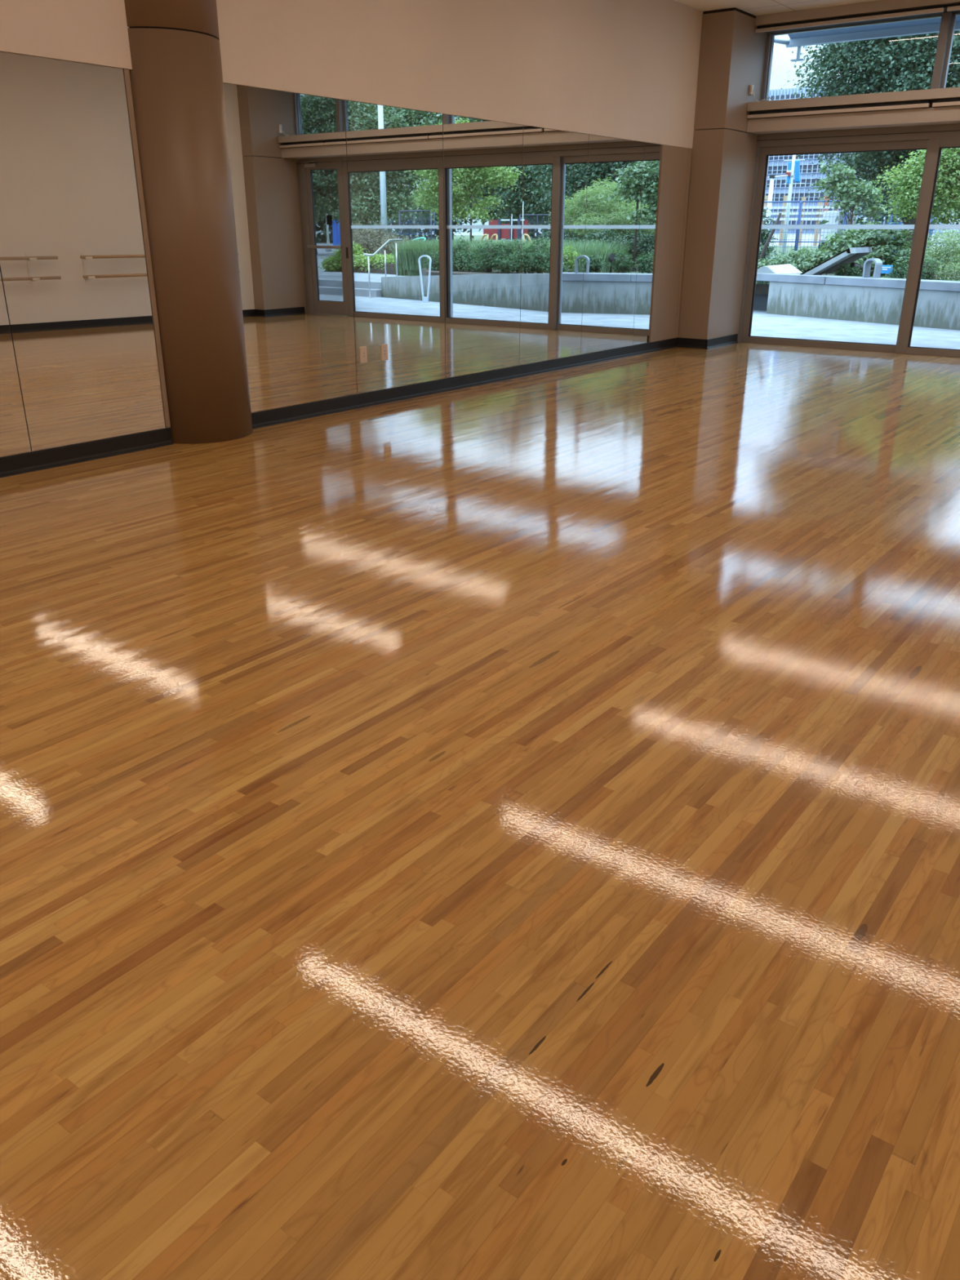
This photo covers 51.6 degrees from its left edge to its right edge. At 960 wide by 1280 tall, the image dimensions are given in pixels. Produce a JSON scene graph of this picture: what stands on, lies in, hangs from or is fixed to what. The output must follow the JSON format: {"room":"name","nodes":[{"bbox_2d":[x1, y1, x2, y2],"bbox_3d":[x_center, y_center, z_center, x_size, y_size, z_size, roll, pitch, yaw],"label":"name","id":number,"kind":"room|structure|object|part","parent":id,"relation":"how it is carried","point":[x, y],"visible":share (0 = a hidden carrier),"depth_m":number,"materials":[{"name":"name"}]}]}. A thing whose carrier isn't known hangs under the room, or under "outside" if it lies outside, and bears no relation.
{"room":"exercise studio","nodes":[
{"label":"exercise studio","id":0,"kind":"room"},
{"bbox_2d":[124,0,253,443],"bbox_3d":[-2.141,-3.372,6.889,0.784,3.867,0.784,16,27,33],"label":"round column","id":1,"kind":"structure","parent":0,"point":[176,77],"depth_m":6.76,"materials":[{"name":"brown paint"}]},
{"bbox_2d":[0,0,702,457],"bbox_3d":[-2.267,-3.259,6.613,0.164,3.870,18.600,16,27,33],"label":"wall","id":2,"kind":"structure","parent":0,"point":[624,69],"depth_m":8.72,"materials":[{"name":"white paint"}]},
{"bbox_2d":[0,271,31,457],"bbox_3d":[-3.273,-2.076,5.521,0.011,2.272,1.251,16,27,33],"label":"wall mirror","id":3,"kind":"object","parent":2,"relation":"attached to","point":[14,436],"visible":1,"depth_m":6.22,"materials":[{"name":"clear glass"}]},
{"bbox_2d":[0,51,164,451],"bbox_3d":[-2.588,-2.428,6.375,0.011,2.272,1.037,16,27,33],"label":"wall mirror","id":4,"kind":"object","parent":2,"relation":"attached to","point":[73,270],"visible":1,"depth_m":6.34,"materials":[{"name":"clear glass"}]},
{"bbox_2d":[0,427,173,477],"bbox_3d":[-4.993,-0.074,3.802,0.032,0.119,9.230,16,27,33],"label":"baseboard","id":5,"kind":"structure","parent":2,"relation":"attached to","point":[15,464],"depth_m":6.69,"materials":[{"name":"black rubber"}]},
{"bbox_2d":[122,68,170,427],"bbox_3d":[-2.263,-2.593,6.776,0.018,2.275,0.036,16,27,33],"label":"trim","id":6,"kind":"structure","parent":2,"relation":"attached to","point":[126,72],"depth_m":6.73,"materials":[{"name":"brown wood"}]},
{"bbox_2d":[222,83,357,412],"bbox_3d":[-1.443,-3.015,7.803,0.011,2.272,1.234,16,27,33],"label":"wall mirror","id":7,"kind":"object","parent":2,"relation":"attached to","point":[287,150],"visible":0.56,"depth_m":7.76,"materials":[{"name":"clear glass"}]},
{"bbox_2d":[344,100,445,393],"bbox_3d":[-0.704,-3.394,8.725,0.011,2.272,1.237,16,27,33],"label":"wall mirror","id":8,"kind":"object","parent":2,"relation":"attached to","point":[395,155],"visible":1,"depth_m":8.67,"materials":[{"name":"clear glass"}]},
{"bbox_2d":[359,346,367,363],"bbox_3d":[-1.012,-2.479,8.636,0.010,0.136,0.086,16,27,33],"label":"outlet plate","id":9,"kind":"object","parent":8,"relation":"attached to","point":[363,354],"visible":1,"depth_m":8.63,"materials":[{"name":"beige plastic"}]},
{"bbox_2d":[362,350,365,359],"bbox_3d":[-1.009,-2.478,8.634,0.002,0.070,0.034,16,27,33],"label":"socket","id":10,"kind":"object","parent":9,"relation":"attached to","point":[363,351],"depth_m":8.64,"materials":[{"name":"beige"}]},
{"bbox_2d":[380,344,387,360],"bbox_3d":[-0.850,-2.558,8.841,0.010,0.136,0.086,16,27,33],"label":"outlet plate","id":11,"kind":"object","parent":8,"relation":"attached to","point":[384,347],"visible":1,"depth_m":8.84,"materials":[{"name":"beige plastic"}]},
{"bbox_2d":[251,337,677,429],"bbox_3d":[0.432,-2.857,10.568,0.032,0.119,7.475,16,27,33],"label":"baseboard","id":12,"kind":"structure","parent":2,"relation":"attached to","point":[323,407],"depth_m":9.52,"materials":[{"name":"black rubber"}]},
{"bbox_2d":[442,114,523,377],"bbox_3d":[0.041,-3.777,9.654,0.011,2.272,1.253,16,27,33],"label":"wall mirror","id":13,"kind":"object","parent":2,"relation":"attached to","point":[482,159],"visible":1,"depth_m":9.60,"materials":[{"name":"clear glass"}]},
{"bbox_2d":[519,124,588,364],"bbox_3d":[0.788,-4.160,10.586,0.011,2.272,1.242,16,27,33],"label":"wall mirror","id":14,"kind":"object","parent":2,"relation":"attached to","point":[555,162],"visible":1,"depth_m":10.54,"materials":[{"name":"clear glass"}]},
{"bbox_2d":[580,134,644,354],"bbox_3d":[1.532,-4.542,11.513,0.011,2.272,1.244,16,27,33],"label":"wall mirror","id":15,"kind":"object","parent":2,"relation":"attached to","point":[615,165],"visible":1,"depth_m":11.47,"materials":[{"name":"clear glass"}]},
{"bbox_2d":[632,142,662,345],"bbox_3d":[2.036,-4.800,12.142,0.011,2.272,0.436,16,27,33],"label":"wall mirror","id":16,"kind":"object","parent":2,"relation":"attached to","point":[652,152],"visible":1,"depth_m":12.11,"materials":[{"name":"clear glass"}]},
{"bbox_2d":[648,144,688,342],"bbox_3d":[2.383,-4.974,12.566,0.023,2.273,0.703,16,27,33],"label":"wall panel","id":17,"kind":"object","parent":2,"relation":"attached to","point":[674,160],"visible":1,"depth_m":12.52,"materials":[{"name":"beige paint"}]},
{"bbox_2d":[675,148,692,337],"bbox_3d":[2.621,-5.096,12.862,0.023,2.273,0.086,16,27,33],"label":"wall panel","id":18,"kind":"object","parent":2,"relation":"attached to","point":[690,149],"visible":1,"depth_m":12.83,"materials":[{"name":"beige paint"}]},
{"bbox_2d":[676,337,707,349],"bbox_3d":[2.813,-3.948,13.219,0.442,0.119,0.032,16,27,33],"label":"baseboard","id":19,"kind":"structure","parent":2,"relation":"attached to","point":[682,342],"depth_m":13.22,"materials":[{"name":"black rubber"}]},
{"bbox_2d":[0,342,959,1279],"bbox_3d":[2.181,-0.115,4.246,11.350,0.120,18.660,16,27,33],"label":"floor","id":20,"kind":"structure","parent":0,"point":[508,829],"depth_m":2.55,"materials":[{"name":"brown wood"}]},
{"bbox_2d":[678,7,767,342],"bbox_3d":[3.136,-5.845,12.901,0.416,3.868,1.039,16,27,33],"label":"pier","id":21,"kind":"object","parent":20,"relation":"on","point":[731,60],"visible":0.91,"depth_m":12.57,"materials":[{"name":"white paint"}]},
{"bbox_2d":[706,333,737,349],"bbox_3d":[3.292,-4.049,13.467,0.032,0.119,0.992,16,27,33],"label":"baseboard","id":22,"kind":"structure","parent":21,"relation":"attached to","point":[731,339],"depth_m":13.45,"materials":[{"name":"black rubber"}]},
{"bbox_2d":[749,84,773,101],"bbox_3d":[3.576,-6.870,12.505,0.413,0.191,0.089,-3,23,-8],"label":"outlet","id":23,"kind":"object","parent":21,"relation":"attached to","point":[751,90],"visible":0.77,"depth_m":12.46,"materials":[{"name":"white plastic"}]},
{"bbox_2d":[673,0,881,15],"bbox_3d":[2.318,-3.884,2.881,11.350,0.150,19.100,16,27,33],"label":"ceiling","id":24,"kind":"structure","parent":0,"point":[755,7],"depth_m":11.53,"materials":[{"name":"white paint"}]},
{"bbox_2d":[749,97,959,119],"bbox_3d":[6.623,-5.773,10.673,7.668,0.218,0.440,16,27,33],"label":"wall","id":25,"kind":"structure","parent":0,"point":[931,101],"depth_m":11.75,"materials":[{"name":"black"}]},
{"bbox_2d":[746,100,929,118],"bbox_3d":[4.267,-6.379,11.958,2.175,0.072,0.082,16,27,33],"label":"roller blind","id":26,"kind":"object","parent":25,"relation":"attached to","point":[923,104],"visible":1,"depth_m":11.89,"materials":[{"name":"beige fabric"}]},
{"bbox_2d":[746,106,959,134],"bbox_3d":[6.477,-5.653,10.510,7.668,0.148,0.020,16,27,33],"label":"trim","id":27,"kind":"structure","parent":25,"relation":"attached to","point":[952,113],"depth_m":11.86,"materials":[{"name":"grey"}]},
{"bbox_2d":[746,86,959,111],"bbox_3d":[6.597,-5.908,10.579,7.668,0.100,0.530,16,27,33],"label":"trim","id":28,"kind":"structure","parent":25,"relation":"on","point":[949,92],"depth_m":11.75,"materials":[{"name":"grey"}]},
{"bbox_2d":[932,97,959,106],"bbox_3d":[6.012,-5.883,10.763,2.090,0.072,0.082,16,27,33],"label":"roller blind","id":29,"kind":"object","parent":25,"relation":"attached to","point":[948,102],"visible":1,"depth_m":11.24,"materials":[{"name":"beige fabric"}]},
{"bbox_2d":[756,124,959,147],"bbox_3d":[6.553,-5.691,10.995,8.100,0.148,0.135,16,27,33],"label":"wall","id":30,"kind":"structure","parent":0,"point":[941,135],"depth_m":12.21,"materials":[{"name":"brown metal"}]},
{"bbox_2d":[737,146,759,342],"bbox_3d":[3.599,-5.333,13.521,0.180,2.449,0.120,16,27,33],"label":"trim","id":31,"kind":"structure","parent":30,"relation":"attached to","point":[757,150],"depth_m":13.41,"materials":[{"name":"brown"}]},
{"bbox_2d":[760,33,771,101],"bbox_3d":[3.605,-7.196,12.750,0.185,1.255,0.120,16,27,33],"label":"trim","id":32,"kind":"structure","parent":30,"relation":"attached to","point":[769,35],"depth_m":12.62,"materials":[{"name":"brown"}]},
{"bbox_2d":[741,139,929,352],"bbox_3d":[4.523,-5.071,12.892,2.165,2.451,0.065,16,27,33],"label":"window","id":33,"kind":"structure","parent":30,"relation":"in","point":[765,152],"depth_m":13.01,"materials":[{"name":"brown metal"}]},
{"bbox_2d":[756,129,959,141],"bbox_3d":[6.512,-5.673,10.944,8.100,0.007,0.008,16,27,33],"label":"trim","id":34,"kind":"structure","parent":30,"relation":"attached to","point":[958,130],"depth_m":12.19,"materials":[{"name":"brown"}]},
{"bbox_2d":[896,137,959,357],"bbox_3d":[6.221,-4.559,11.657,2.193,2.450,0.060,16,27,33],"label":"window","id":35,"kind":"structure","parent":30,"relation":"in","point":[935,146],"depth_m":12.19,"materials":[{"name":"brown metal"}]},
{"bbox_2d":[756,4,959,33],"bbox_3d":[6.616,-6.716,10.271,7.660,0.029,0.450,16,27,33],"label":"wall","id":36,"kind":"structure","parent":0,"point":[945,6],"depth_m":11.76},
{"bbox_2d":[755,4,944,32],"bbox_3d":[4.269,-7.244,11.601,2.175,0.072,0.082,16,27,33],"label":"roller blind","id":37,"kind":"object","parent":36,"relation":"attached to","point":[940,8],"visible":1,"depth_m":11.53,"materials":[{"name":"beige fabric"}]},
{"bbox_2d":[755,0,959,26],"bbox_3d":[6.601,-6.771,10.227,7.668,0.104,0.520,16,27,33],"label":"trim","id":38,"kind":"structure","parent":36,"relation":"attached to","point":[883,5],"depth_m":11.54,"materials":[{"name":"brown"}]},
{"bbox_2d":[764,12,952,100],"bbox_3d":[4.503,-7.024,12.054,2.172,0.827,0.170,16,27,33],"label":"window","id":39,"kind":"structure","parent":36,"relation":"in","point":[773,35],"depth_m":11.52,"materials":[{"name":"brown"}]},
{"bbox_2d":[941,13,959,88],"bbox_3d":[6.241,-6.553,10.922,2.115,0.820,0.070,16,27,33],"label":"window","id":40,"kind":"structure","parent":36,"relation":"in","point":[954,15],"depth_m":11.46,"materials":[{"name":"grey metal"}]},
{"bbox_2d":[946,2,959,11],"bbox_3d":[6.014,-6.747,10.406,2.090,0.072,0.082,16,27,33],"label":"roller blind","id":41,"kind":"object","parent":36,"relation":"attached to","point":[953,6],"visible":1,"depth_m":10.92,"materials":[{"name":"beige"}]},
{"bbox_2d":[773,15,959,62],"bbox_3d":[6.990,-7.104,10.890,8.927,0.615,1.068,16,27,33],"label":"awning","id":42,"kind":"object","parent":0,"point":[928,25],"visible":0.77,"depth_m":12.81,"materials":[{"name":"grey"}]},
{"bbox_3d":[3.617,-8.067,13.228,1.184,0.223,0.240,-9,24,-21],"label":"arm","id":43,"kind":"part","parent":42,"relation":"part of","materials":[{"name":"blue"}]},
{"label":"outside","id":44,"kind":"structure","parent":0,"visible":0},
{"bbox_2d":[751,309,959,349],"bbox_3d":[13.151,-3.973,14.163,44.000,0.480,11.380,16,27,33],"label":"ground","id":45,"kind":"structure","parent":44,"point":[762,322],"depth_m":15.69,"materials":[{"name":"grey concrete"}]},
{"bbox_2d":[755,330,915,346],"bbox_3d":[3.569,-5.301,16.709,0.024,0.003,9.677,-15,27,-32],"label":"joint","id":46,"kind":"object","parent":45,"relation":"on","point":[755,331],"depth_m":14.69,"materials":[{"name":"grey paint"}]},
{"bbox_2d":[816,328,892,329],"bbox_3d":[4.233,-5.000,15.984,6.923,0.003,0.024,0,22,0],"label":"joint","id":47,"kind":"object","parent":45,"relation":"on","point":[816,329],"visible":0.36,"depth_m":15.96,"materials":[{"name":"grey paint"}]},
{"bbox_2d":[753,273,959,330],"bbox_3d":[6.317,-6.293,18.300,0.810,0.790,10.958,-14,26,-30],"label":"wall","id":48,"kind":"structure","parent":45,"relation":"on","point":[847,298],"depth_m":17.28,"materials":[{"name":"concrete"}]},
{"bbox_2d":[756,263,802,274],"bbox_3d":[5.832,-7.282,19.565,0.602,0.203,1.450,16,27,33],"label":"slab","id":49,"kind":"object","parent":48,"relation":"on","point":[780,268],"visible":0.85,"depth_m":19.23,"materials":[{"name":"concrete"}]},
{"bbox_2d":[800,246,872,275],"bbox_3d":[6.699,-7.101,18.675,1.025,0.527,1.450,16,27,33],"label":"slab","id":50,"kind":"object","parent":48,"relation":"on","point":[851,255],"visible":0.86,"depth_m":18.28,"materials":[{"name":"concrete"}]},
{"bbox_2d":[862,257,882,278],"bbox_3d":[6.812,-6.454,17.242,0.160,0.316,0.260,-14,26,-31],"label":"loop","id":51,"kind":"object","parent":48,"relation":"on","point":[878,264],"visible":1,"depth_m":17.20,"materials":[{"name":"grey paint"}]},
{"bbox_2d":[848,330,959,337],"bbox_3d":[10.466,-3.457,12.274,12.011,0.003,0.024,17,28,35],"label":"joint","id":52,"kind":"object","parent":45,"relation":"on","point":[849,331],"visible":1,"depth_m":15.12,"materials":[{"name":"grey paint"}]},
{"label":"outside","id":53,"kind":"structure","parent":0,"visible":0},
{"bbox_2d":[768,234,959,248],"bbox_3d":[146.218,-77.568,192.449,520.000,0.920,360.000,16,27,33],"label":"ground","id":54,"kind":"structure","parent":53,"point":[810,237],"depth_m":120.04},
{"bbox_2d":[818,195,830,243],"bbox_3d":[27.019,-33.025,77.906,0.244,3.746,0.600,16,27,33],"label":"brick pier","id":55,"kind":"structure","parent":54,"relation":"on","point":[825,199],"depth_m":77.41,"materials":[{"name":"brown"}]},
{"bbox_2d":[760,195,902,245],"bbox_3d":[24.977,-29.458,69.770,11.904,3.354,0.500,16,27,33],"label":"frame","id":56,"kind":"object","parent":54,"relation":"on","point":[818,214],"visible":0.21,"depth_m":70.98,"materials":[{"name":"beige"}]},
{"bbox_3d":[20.828,-30.686,72.727,0.200,3.354,0.300,16,27,33],"label":"timber post","id":57,"kind":"part","parent":56,"relation":"part of","materials":[{"name":"beige"}]},
{"bbox_3d":[21.953,-30.355,71.960,0.200,3.332,0.300,16,27,33],"label":"timber post","id":58,"kind":"part","parent":56,"relation":"part of","materials":[{"name":"beige"}]},
{"bbox_3d":[23.026,-30.002,71.245,0.200,3.229,0.300,16,27,33],"label":"timber post","id":59,"kind":"part","parent":56,"relation":"part of","materials":[{"name":"beige"}]},
{"bbox_3d":[23.999,-29.717,70.582,0.200,3.211,0.300,16,27,33],"label":"timber post","id":60,"kind":"part","parent":56,"relation":"part of","materials":[{"name":"beige"}]},
{"bbox_2d":[756,84,946,234],"bbox_3d":[107.334,-142.044,296.316,57.650,38.870,28.600,16,27,33],"label":"office block","id":61,"kind":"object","parent":54,"relation":"on","point":[777,166],"visible":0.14,"depth_m":291.70,"materials":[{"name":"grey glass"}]},
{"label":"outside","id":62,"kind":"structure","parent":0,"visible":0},
{"bbox_2d":[759,245,957,270],"bbox_3d":[68.082,-24.672,63.964,280.000,0.925,156.300,16,27,33],"label":"ground","id":63,"kind":"structure","parent":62,"point":[776,249],"depth_m":57.85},
{"bbox_2d":[758,213,782,262],"bbox_3d":[6.346,-8.703,21.968,0.513,1.366,0.090,16,27,33],"label":"leaning trunk","id":64,"kind":"object","parent":63,"relation":"on","point":[772,232],"visible":0.69,"depth_m":21.88,"materials":[{"name":"grey plant"}]},
{"bbox_2d":[763,174,787,255],"bbox_3d":[12.322,-17.787,41.708,0.826,3.153,0.220,16,27,33],"label":"pole","id":65,"kind":"object","parent":63,"relation":"on","point":[772,177],"visible":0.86,"depth_m":41.43,"materials":[{"name":"grey metal"}]},
{"bbox_3d":[12.325,-19.183,41.132,0.826,0.109,0.060,16,27,33],"label":"arm","id":66,"kind":"part","parent":65,"relation":"part of","materials":[{"name":"grey metal"}]},
{"bbox_2d":[762,200,800,258],"bbox_3d":[10.031,-14.089,34.297,1.914,1.925,0.240,16,27,33],"label":"fence panel","id":67,"kind":"object","parent":63,"relation":"on","point":[784,202],"visible":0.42,"depth_m":33.91,"materials":[{"name":"blue paint"}]},
{"bbox_2d":[781,155,804,254],"bbox_3d":[14.048,-20.197,44.717,1.069,5.318,0.200,16,27,33],"label":"banner pole","id":68,"kind":"object","parent":63,"relation":"on","point":[790,188],"visible":0.69,"depth_m":44.82,"materials":[{"name":"grey metal"}]},
{"bbox_2d":[785,161,791,183],"bbox_3d":[13.838,-20.915,44.480,0.244,0.895,0.185,16,27,33],"label":"banner","id":69,"kind":"object","parent":68,"relation":"hanging from","point":[789,163],"visible":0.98,"depth_m":44.43,"materials":[{"name":"blue fabric"}]},
{"bbox_2d":[794,160,799,182],"bbox_3d":[14.143,-20.880,44.287,0.336,0.894,0.130,16,27,33],"label":"banner","id":70,"kind":"object","parent":68,"relation":"hanging from","point":[797,178],"visible":1,"depth_m":44.27,"materials":[{"name":"blue fabric"}]},
{"bbox_2d":[795,200,845,250],"bbox_3d":[11.311,-13.725,33.420,1.810,1.925,0.240,16,27,33],"label":"fence panel","id":71,"kind":"object","parent":63,"relation":"on","point":[809,202],"visible":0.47,"depth_m":33.37,"materials":[{"name":"blue paint"}]},
{"bbox_2d":[817,210,850,248],"bbox_3d":[19.524,-22.332,54.256,1.250,1.990,2.000,16,27,33],"label":"cabin","id":72,"kind":"object","parent":63,"relation":"on","point":[831,212],"visible":0.27,"depth_m":53.45,"materials":[{"name":"grey"}]},
{"bbox_2d":[844,199,892,232],"bbox_3d":[12.512,-13.383,32.599,1.714,1.925,0.240,16,27,33],"label":"fence panel","id":73,"kind":"object","parent":63,"relation":"on","point":[891,199],"visible":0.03,"depth_m":32.47,"materials":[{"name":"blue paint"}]},
{"bbox_2d":[780,30,959,258],"bbox_3d":[10.767,-13.492,24.587,6.867,8.325,5.787,18,29,37],"label":"broad tree","id":74,"kind":"object","parent":63,"relation":"on","point":[907,63],"visible":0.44,"depth_m":24.07,"materials":[{"name":"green plant"}]},
{"bbox_2d":[817,79,958,230],"bbox_3d":[25.874,-23.437,48.444,19.295,10.638,11.230,19,29,39],"label":"tree","id":75,"kind":"object","parent":63,"relation":"on","point":[825,193],"visible":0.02,"depth_m":52.05,"materials":[{"name":"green plant"}]},
{"bbox_2d":[889,209,933,257],"bbox_3d":[13.616,-13.069,31.842,1.571,1.925,0.240,16,27,33],"label":"fence panel","id":76,"kind":"object","parent":63,"relation":"on","point":[891,220],"visible":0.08,"depth_m":31.58,"materials":[{"name":"blue paint"}]},
{"bbox_2d":[926,199,959,262],"bbox_3d":[14.654,-12.773,31.131,1.550,1.925,0.240,16,27,33],"label":"fence panel","id":77,"kind":"object","parent":63,"relation":"on","point":[931,232],"visible":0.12,"depth_m":31.35,"materials":[{"name":"blue paint"}]},
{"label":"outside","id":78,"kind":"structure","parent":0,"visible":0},
{"bbox_2d":[755,269,959,294],"bbox_3d":[9.824,-6.971,19.603,31.300,0.260,10.429,16,27,33],"label":"soil","id":79,"kind":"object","parent":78,"point":[760,288],"depth_m":19.41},
{"bbox_2d":[758,200,782,262],"bbox_3d":[6.948,-10.294,24.948,1.578,1.924,1.444,16,27,33],"label":"bush","id":80,"kind":"object","parent":79,"relation":"on","point":[764,237],"visible":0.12,"depth_m":24.80,"materials":[{"name":"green plant"}]},
{"bbox_2d":[757,246,839,275],"bbox_3d":[6.408,-7.956,20.981,2.783,0.717,1.524,9,24,20],"label":"hedge","id":81,"kind":"object","parent":79,"relation":"on","point":[800,262],"visible":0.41,"depth_m":20.72,"materials":[{"name":"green plant"}]},
{"bbox_2d":[834,262,853,275],"bbox_3d":[6.756,-6.798,18.419,0.381,0.370,0.423,4,23,9],"label":"shrub","id":82,"kind":"object","parent":79,"relation":"on","point":[841,273],"visible":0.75,"depth_m":18.32,"materials":[{"name":"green plant"}]},
{"bbox_2d":[808,160,890,232],"bbox_3d":[7.655,-8.843,20.843,1.680,2.266,1.101,16,27,33],"label":"young tree","id":83,"kind":"object","parent":79,"relation":"on","point":[840,186],"visible":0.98,"depth_m":20.58,"materials":[{"name":"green plant"}]},
{"bbox_2d":[846,266,862,276],"bbox_3d":[6.900,-6.725,18.308,0.346,0.307,0.328,16,27,33],"label":"shrub","id":84,"kind":"object","parent":79,"relation":"on","point":[856,273],"visible":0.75,"depth_m":18.24,"materials":[{"name":"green plant"}]},
{"bbox_2d":[849,262,863,271],"bbox_3d":[7.072,-6.888,18.612,0.296,0.352,0.130,-5,23,-12],"label":"spotlight","id":85,"kind":"object","parent":79,"relation":"on","point":[861,268],"visible":0.45,"depth_m":18.53,"materials":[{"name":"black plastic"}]},
{"bbox_2d":[755,273,959,284],"bbox_3d":[7.803,-6.624,18.350,7.714,0.167,2.061,16,27,33],"label":"ground cover","id":86,"kind":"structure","parent":79,"relation":"on","point":[945,279],"depth_m":18.91,"materials":[{"name":"green plant"}]},
{"bbox_2d":[806,219,930,277],"bbox_3d":[7.885,-7.804,19.953,2.146,1.181,2.537,-5,23,-13],"label":"shrub","id":87,"kind":"object","parent":79,"relation":"on","point":[885,247],"visible":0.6,"depth_m":19.85,"materials":[{"name":"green plant"}]},
{"bbox_2d":[880,265,893,276],"bbox_3d":[7.432,-6.702,18.281,0.268,0.363,0.026,16,27,33],"label":"sign","id":88,"kind":"object","parent":79,"relation":"on","point":[885,268],"visible":0.47,"depth_m":18.22,"materials":[{"name":"plastic"}]},
{"bbox_2d":[886,262,907,278],"bbox_3d":[7.514,-6.597,17.881,0.400,0.395,0.414,-2,23,-6],"label":"shrub","id":89,"kind":"object","parent":79,"relation":"on","point":[898,273],"visible":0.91,"depth_m":17.81,"materials":[{"name":"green plant"}]},
{"bbox_2d":[871,147,959,234],"bbox_3d":[8.970,-8.526,18.860,3.001,3.201,1.897,5,23,11],"label":"tree","id":90,"kind":"object","parent":79,"relation":"on","point":[946,162],"visible":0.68,"depth_m":18.72,"materials":[{"name":"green plant"}]},
{"bbox_2d":[901,229,959,280],"bbox_3d":[8.717,-7.024,18.150,1.996,1.133,1.574,16,27,33],"label":"shrub","id":91,"kind":"object","parent":79,"relation":"on","point":[950,242],"visible":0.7,"depth_m":18.17,"materials":[{"name":"green plant"}]},
{"bbox_2d":[921,257,941,279],"bbox_3d":[7.903,-6.511,17.561,0.478,0.485,0.444,0,22,0],"label":"shrub","id":92,"kind":"object","parent":79,"relation":"on","point":[926,273],"visible":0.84,"depth_m":17.50,"materials":[{"name":"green plant"}]}
]}

